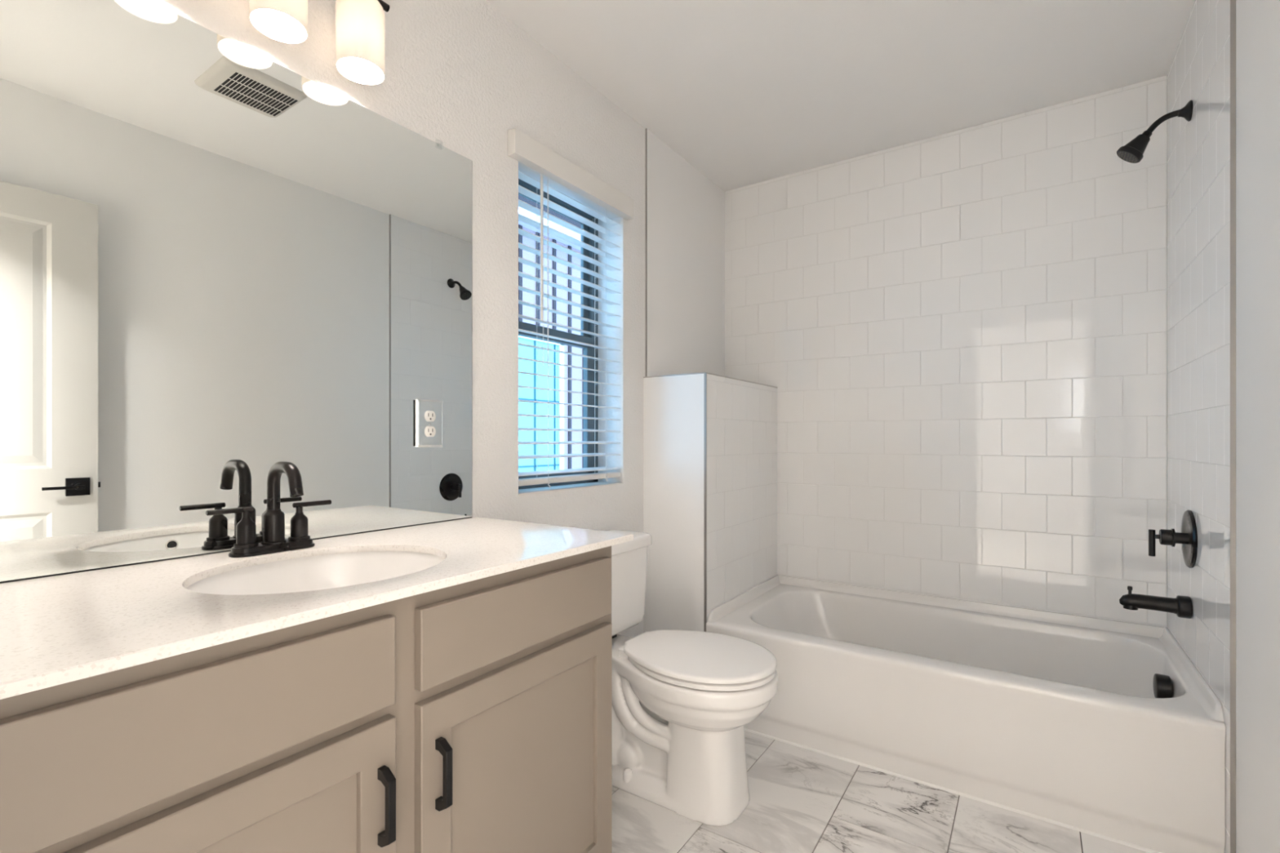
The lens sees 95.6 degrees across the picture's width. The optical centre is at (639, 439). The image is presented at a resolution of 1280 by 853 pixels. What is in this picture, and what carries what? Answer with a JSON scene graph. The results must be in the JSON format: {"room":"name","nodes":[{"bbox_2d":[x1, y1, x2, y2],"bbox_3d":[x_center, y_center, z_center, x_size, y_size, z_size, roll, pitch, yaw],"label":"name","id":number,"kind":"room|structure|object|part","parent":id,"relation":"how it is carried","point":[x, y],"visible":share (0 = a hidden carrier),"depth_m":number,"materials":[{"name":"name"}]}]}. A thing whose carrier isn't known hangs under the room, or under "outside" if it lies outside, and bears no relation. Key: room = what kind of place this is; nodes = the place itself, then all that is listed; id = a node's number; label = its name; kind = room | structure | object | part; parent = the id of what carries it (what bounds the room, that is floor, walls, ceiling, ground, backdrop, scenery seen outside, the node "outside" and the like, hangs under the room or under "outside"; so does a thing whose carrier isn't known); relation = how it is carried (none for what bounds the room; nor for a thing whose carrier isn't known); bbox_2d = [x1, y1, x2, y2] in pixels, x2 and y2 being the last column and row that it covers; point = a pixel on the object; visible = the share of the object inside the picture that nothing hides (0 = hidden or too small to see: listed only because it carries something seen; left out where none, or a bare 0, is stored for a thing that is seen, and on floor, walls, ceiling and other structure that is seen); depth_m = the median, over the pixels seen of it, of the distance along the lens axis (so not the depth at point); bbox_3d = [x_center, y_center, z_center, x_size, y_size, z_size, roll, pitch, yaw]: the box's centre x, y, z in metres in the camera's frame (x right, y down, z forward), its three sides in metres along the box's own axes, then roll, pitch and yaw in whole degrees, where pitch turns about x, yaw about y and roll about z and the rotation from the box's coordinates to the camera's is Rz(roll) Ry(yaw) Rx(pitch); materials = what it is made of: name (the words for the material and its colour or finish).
{"room":"bathroom","nodes":[
{"label":"bathroom","id":0,"kind":"room"},
{"bbox_2d":[150,0,645,637],"bbox_3d":[-0.378,-0.112,2.044,0.170,2.440,3.003,0,0,34],"label":"wall","id":1,"kind":"structure","parent":0,"point":[460,75],"depth_m":1.82,"materials":[{"name":"white off-white paint"}]},
{"bbox_2d":[0,0,472,583],"bbox_3d":[-0.811,-0.302,1.238,0.013,1.064,1.138,0,0,34],"label":"wall mirror","id":2,"kind":"object","parent":1,"relation":"attached to","point":[220,265],"visible":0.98,"depth_m":1.15,"materials":[{"name":"clear glass"}]},
{"bbox_2d":[413,399,442,447],"bbox_3d":[-0.575,-0.044,1.583,0.007,0.129,0.091,0,0,34],"label":"wall outlet","id":3,"kind":"object","parent":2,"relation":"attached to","point":[428,414],"visible":1,"depth_m":1.58,"materials":[{"name":"white plastic"}]},
{"bbox_2d":[424,426,435,436],"bbox_3d":[-0.573,-0.022,1.585,0.004,0.029,0.034,0,0,34],"label":"receptacle","id":4,"kind":"object","parent":3,"relation":"attached to","point":[429,431],"depth_m":1.58,"materials":[{"name":"white plastic"}]},
{"bbox_2d":[424,410,435,421],"bbox_3d":[-0.573,-0.065,1.585,0.004,0.029,0.034,0,0,34],"label":"receptacle","id":5,"kind":"object","parent":3,"relation":"attached to","point":[429,415],"depth_m":1.58,"materials":[{"name":"white plastic"}]},
{"bbox_2d":[248,0,389,84],"bbox_3d":[-0.758,-0.993,1.210,0.134,0.279,0.520,0,0,34],"label":"vanity light","id":6,"kind":"object","parent":1,"relation":"attached to","point":[360,24],"visible":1,"depth_m":1.30,"materials":[{"name":"white glass"}]},
{"bbox_3d":[-0.746,-0.935,1.199,0.103,0.164,0.103,0,0,34],"label":"lamp shade","id":7,"kind":"part","parent":6,"relation":"part of","materials":[{"name":"white glass"}]},
{"bbox_3d":[-0.746,-0.926,1.199,0.052,0.100,0.052,0,0,34],"label":"bulb","id":8,"kind":"part","parent":6,"relation":"part of","materials":[{"name":"white glass"}]},
{"bbox_3d":[-0.647,-0.935,1.345,0.103,0.164,0.103,0,0,34],"label":"lamp shade","id":9,"kind":"part","parent":6,"relation":"part of","materials":[{"name":"white glass"}]},
{"bbox_3d":[-0.647,-0.926,1.345,0.052,0.100,0.052,0,0,34],"label":"bulb","id":10,"kind":"part","parent":6,"relation":"part of","materials":[{"name":"white glass"}]},
{"bbox_2d":[518,178,622,495],"bbox_3d":[-0.299,-0.383,2.158,0.168,1.129,0.578,0,0,34],"label":"window","id":11,"kind":"structure","parent":1,"relation":"in","point":[591,375],"depth_m":2.37,"materials":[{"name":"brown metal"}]},
{"bbox_3d":[-0.363,-0.647,2.200,0.016,0.540,0.506,0,0,34],"label":"sash","id":12,"kind":"part","parent":11,"relation":"part of","materials":[{"name":"brown metal"}]},
{"bbox_3d":[-0.344,-0.135,2.188,0.024,0.569,0.506,0,0,34],"label":"sash","id":13,"kind":"part","parent":11,"relation":"part of","materials":[{"name":"brown metal"}]},
{"bbox_3d":[-0.283,0.178,2.146,0.128,0.008,0.576,0,0,34],"label":"sill","id":14,"kind":"part","parent":11,"relation":"part of","materials":[{"name":"white paint"}]},
{"bbox_2d":[507,128,634,487],"bbox_3d":[-0.246,-0.406,2.109,0.094,1.142,0.653,0,0,34],"label":"window blind","id":15,"kind":"object","parent":11,"relation":"attached to","point":[540,166],"visible":0.92,"depth_m":2.09,"materials":[{"name":"white paint"}]},
{"bbox_3d":[-0.337,-0.378,2.008,0.057,1.052,0.002,0,0,34],"label":"ladder cord","id":16,"kind":"part","parent":15,"relation":"part of","materials":[{"name":"white fabric"}]},
{"bbox_3d":[-0.322,-0.572,1.976,0.003,0.640,0.026,0,0,34],"label":"lift cord","id":17,"kind":"part","parent":15,"relation":"part of","materials":[{"name":"white fabric"}]},
{"bbox_3d":[-0.256,0.141,2.128,0.052,0.020,0.564,0,0,34],"label":"rail","id":18,"kind":"part","parent":15,"relation":"part of","materials":[{"name":"white paint"}]},
{"bbox_3d":[-0.155,-0.378,2.277,0.057,1.052,0.002,0,0,34],"label":"ladder cord","id":19,"kind":"part","parent":15,"relation":"part of","materials":[{"name":"white fabric"}]},
{"bbox_2d":[645,128,647,376],"bbox_3d":[0.027,-0.801,2.484,0.008,1.061,0.004,0,0,34],"label":"trim","id":20,"kind":"structure","parent":1,"relation":"attached to","point":[646,128],"depth_m":2.48,"materials":[{"name":"silver metal"}]},
{"bbox_2d":[645,128,724,377],"bbox_3d":[0.241,-0.799,2.803,0.006,1.065,0.764,0,0,34],"label":"wall panel","id":21,"kind":"object","parent":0,"point":[686,209],"visible":0.79,"depth_m":2.74,"materials":[{"name":"white paint"}]},
{"bbox_2d":[643,373,776,632],"bbox_3d":[0.357,0.421,2.713,0.298,1.375,0.782,0,0,34],"label":"wall","id":22,"kind":"structure","parent":0,"point":[673,405],"depth_m":2.39,"materials":[{"name":"white paint"}]},
{"bbox_2d":[643,372,703,377],"bbox_3d":[0.136,-0.266,2.393,0.290,0.004,0.005,0,0,34],"label":"trim","id":23,"kind":"structure","parent":22,"relation":"attached to","point":[703,372],"depth_m":2.39,"materials":[{"name":"silver metal"}]},
{"bbox_2d":[703,372,706,631],"bbox_3d":[0.260,0.420,2.308,0.010,1.376,0.004,0,0,34],"label":"trim","id":24,"kind":"structure","parent":22,"relation":"attached to","point":[704,373],"depth_m":2.31,"materials":[{"name":"silver metal"}]},
{"bbox_2d":[706,373,777,622],"bbox_3d":[0.478,0.422,2.631,0.009,1.371,0.771,0,0,34],"label":"tile","id":25,"kind":"structure","parent":22,"relation":"attached to","point":[726,473],"depth_m":2.56,"materials":[{"name":"white tile"}]},
{"bbox_2d":[706,372,777,387],"bbox_3d":[0.478,-0.266,2.630,0.010,0.004,0.772,0,0,34],"label":"trim","id":26,"kind":"structure","parent":22,"relation":"attached to","point":[707,372],"depth_m":2.57,"materials":[{"name":"silver metal"}]},
{"bbox_2d":[485,0,1195,191],"bbox_3d":[0.380,-1.392,1.459,2.080,0.120,3.123,0,0,34],"label":"ceiling","id":27,"kind":"structure","parent":0,"point":[747,92],"depth_m":2.06,"materials":[{"name":"white paint"}]},
{"bbox_2d":[612,730,1149,852],"bbox_3d":[0.380,1.168,1.459,2.080,0.120,3.123,0,0,34],"label":"floor","id":28,"kind":"structure","parent":0,"point":[795,792],"depth_m":1.68,"materials":[{"name":"white stone"}]},
{"bbox_2d":[0,546,612,852],"bbox_3d":[-0.582,0.676,1.075,0.572,0.863,1.130,0,0,34],"label":"vanity cabinet","id":29,"kind":"object","parent":28,"relation":"on","point":[475,716],"visible":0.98,"depth_m":0.86,"materials":[{"name":"brown paint"}]},
{"bbox_3d":[-0.536,0.711,0.703,0.019,0.551,0.517,0,0,34],"label":"door","id":30,"kind":"part","parent":29,"relation":"part of","materials":[{"name":"brown paint"}]},
{"bbox_2d":[0,516,633,699],"bbox_3d":[-0.581,0.237,1.084,0.567,0.015,1.181,0,0,34],"label":"countertop","id":31,"kind":"structure","parent":29,"relation":"on","point":[55,630],"depth_m":0.84,"materials":[{"name":"white stone"}]},
{"bbox_2d":[205,461,331,557],"bbox_3d":[-0.758,0.137,1.201,0.179,0.186,0.166,0,0,-13],"label":"faucet","id":32,"kind":"object","parent":31,"relation":"on","point":[273,540],"visible":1,"depth_m":1.18,"materials":[{"name":"black metal"}]},
{"bbox_3d":[-0.802,0.139,1.136,0.010,0.010,0.080,0,0,34],"label":"lever","id":33,"kind":"part","parent":32,"relation":"part of","materials":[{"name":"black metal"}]},
{"bbox_3d":[-0.786,0.177,1.159,0.041,0.072,0.041,0,0,34],"label":"handle","id":34,"kind":"part","parent":32,"relation":"part of","materials":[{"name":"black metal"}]},
{"bbox_3d":[-0.758,0.221,1.201,0.057,0.017,0.160,0,0,34],"label":"plate","id":35,"kind":"part","parent":32,"relation":"part of","materials":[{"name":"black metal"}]},
{"bbox_3d":[-0.758,0.179,1.201,0.045,0.070,0.045,0,0,34],"label":"spout","id":36,"kind":"part","parent":32,"relation":"part of","materials":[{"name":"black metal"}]},
{"bbox_3d":[-0.718,0.097,1.174,0.120,0.106,0.024,0,0,34],"label":"spout","id":37,"kind":"part","parent":32,"relation":"part of","materials":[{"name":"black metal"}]},
{"bbox_3d":[-0.730,0.177,1.243,0.041,0.072,0.041,0,0,34],"label":"handle","id":38,"kind":"part","parent":32,"relation":"part of","materials":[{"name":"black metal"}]},
{"bbox_3d":[-0.714,0.139,1.266,0.010,0.010,0.080,0,0,34],"label":"lever","id":39,"kind":"part","parent":32,"relation":"part of","materials":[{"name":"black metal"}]},
{"bbox_2d":[186,551,444,595],"bbox_3d":[-0.572,0.317,1.069,0.416,0.144,0.468,0,0,34],"label":"sink basin","id":40,"kind":"object","parent":31,"relation":"in","point":[318,572],"visible":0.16,"depth_m":1.22,"materials":[{"name":"white ceramic"}]},
{"bbox_3d":[-0.385,0.560,0.882,0.030,0.117,0.012,0,0,34],"label":"handle","id":41,"kind":"part","parent":29,"relation":"part of","materials":[{"name":"black metal"}]},
{"bbox_3d":[-0.327,0.560,0.968,0.030,0.117,0.012,0,0,34],"label":"handle","id":42,"kind":"part","parent":29,"relation":"part of","materials":[{"name":"black metal"}]},
{"bbox_3d":[-0.221,0.346,1.169,0.019,0.135,0.518,0,0,34],"label":"drawer","id":43,"kind":"part","parent":29,"relation":"part of","materials":[{"name":"brown paint"}]},
{"bbox_3d":[-0.220,0.711,1.171,0.019,0.550,0.520,0,0,34],"label":"door","id":44,"kind":"part","parent":29,"relation":"part of","materials":[{"name":"brown paint"}]},
{"bbox_2d":[604,529,777,826],"bbox_3d":[0.077,0.727,1.881,0.746,0.762,0.446,0,0,34],"label":"toilet","id":45,"kind":"object","parent":28,"relation":"on","point":[683,701],"visible":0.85,"depth_m":1.73,"materials":[{"name":"white ceramic"}]},
{"bbox_3d":[-0.146,0.367,2.033,0.206,0.042,0.446,0,0,34],"label":"tank lid","id":46,"kind":"part","parent":45,"relation":"part of","materials":[{"name":"white ceramic"}]},
{"bbox_3d":[-0.149,0.531,2.035,0.187,0.290,0.422,0,0,34],"label":"tank","id":47,"kind":"part","parent":45,"relation":"part of","materials":[{"name":"white ceramic"}]},
{"bbox_3d":[0.183,0.666,1.810,0.482,0.016,0.380,0,0,34],"label":"seat lid","id":48,"kind":"part","parent":45,"relation":"part of","materials":[{"name":"white plastic"}]},
{"bbox_3d":[0.187,0.687,1.807,0.467,0.016,0.372,0,0,34],"label":"seat","id":49,"kind":"part","parent":45,"relation":"part of","materials":[{"name":"white plastic"}]},
{"bbox_2d":[706,574,1225,852],"bbox_3d":[1.092,0.896,2.209,1.478,0.424,0.780,0,0,34],"label":"bathtub","id":50,"kind":"object","parent":28,"relation":"on","point":[1103,728],"visible":0.99,"depth_m":1.88,"materials":[{"name":"white ceramic"}]},
{"bbox_2d":[724,75,1167,627],"bbox_3d":[1.212,-0.112,2.691,2.080,2.440,0.149,0,0,34],"label":"wall","id":51,"kind":"structure","parent":0,"point":[1166,75],"depth_m":2.50,"materials":[{"name":"white tile"}]},
{"bbox_2d":[724,75,1166,626],"bbox_3d":[1.189,-0.112,2.621,1.778,2.438,0.009,0,0,34],"label":"wall tile","id":52,"kind":"structure","parent":51,"relation":"attached to","point":[1046,437],"depth_m":2.46,"materials":[{"name":"white tile"}]},
{"bbox_2d":[1235,0,1279,852],"bbox_3d":[1.152,-0.112,0.852,0.120,2.440,2.982,0,0,34],"label":"wall","id":53,"kind":"structure","parent":0,"point":[1257,21],"depth_m":1.30,"materials":[{"name":"white paint"}]},
{"bbox_2d":[1167,0,1229,852],"bbox_3d":[1.700,-0.112,1.779,0.010,2.440,0.818,0,0,34],"label":"wall tile","id":54,"kind":"structure","parent":53,"relation":"attached to","point":[1198,148],"depth_m":1.70,"materials":[{"name":"white tile"}]},
{"bbox_2d":[1116,100,1192,163],"bbox_3d":[1.632,-0.972,1.848,0.178,0.155,0.075,0,0,34],"label":"shower","id":55,"kind":"object","parent":54,"relation":"attached to","point":[1132,152],"visible":1,"depth_m":1.85,"materials":[{"name":"black metal"}]},
{"bbox_3d":[1.661,-1.002,1.828,0.107,0.055,0.018,0,0,34],"label":"arm","id":56,"kind":"part","parent":55,"relation":"part of","materials":[{"name":"black metal"}]},
{"bbox_2d":[1119,586,1192,618],"bbox_3d":[1.635,0.514,1.846,0.172,0.080,0.067,0,0,34],"label":"tub spout","id":57,"kind":"object","parent":54,"relation":"attached to","point":[1181,606],"visible":1,"depth_m":1.83,"materials":[{"name":"black metal"}]},
{"bbox_3d":[1.586,0.488,1.879,0.013,0.028,0.013,0,0,34],"label":"diverter knob","id":58,"kind":"part","parent":57,"relation":"part of","materials":[{"name":"black metal"}]},
{"bbox_2d":[1148,510,1197,568],"bbox_3d":[1.665,0.307,1.826,0.100,0.179,0.179,0,0,34],"label":"shower valve","id":59,"kind":"object","parent":54,"relation":"attached to","point":[1188,537],"visible":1,"depth_m":1.80,"materials":[{"name":"black metal"}]},
{"bbox_3d":[1.631,0.328,1.849,0.017,0.084,0.017,0,0,34],"label":"lever","id":60,"kind":"part","parent":59,"relation":"part of","materials":[{"name":"black metal"}]},
{"bbox_2d":[1229,0,1235,852],"bbox_3d":[1.470,-0.112,1.439,0.010,2.440,0.004,0,0,34],"label":"trim","id":61,"kind":"structure","parent":53,"relation":"attached to","point":[1232,2],"depth_m":1.44,"materials":[{"name":"silver metal"}]},
{"label":"outside","id":62,"kind":"structure","parent":0,"visible":0},
{"bbox_3d":[-3.256,3.708,5.822,8.830,0.200,18.000,0,0,34],"label":"ground","id":63,"kind":"structure","parent":62,"visible":0},
{"bbox_2d":[518,194,583,471],"bbox_3d":[-0.414,0.688,6.616,0.450,5.840,7.500,0,0,34],"label":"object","id":64,"kind":"structure","parent":63,"relation":"on","point":[524,366],"depth_m":5.76,"materials":[{"name":"blue"}]},
{"bbox_3d":[-1.213,-0.022,5.286,0.015,1.860,1.380,0,0,34],"label":"pane","id":65,"kind":"part","parent":64,"relation":"part of","materials":[{"name":"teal glass"}]}
]}

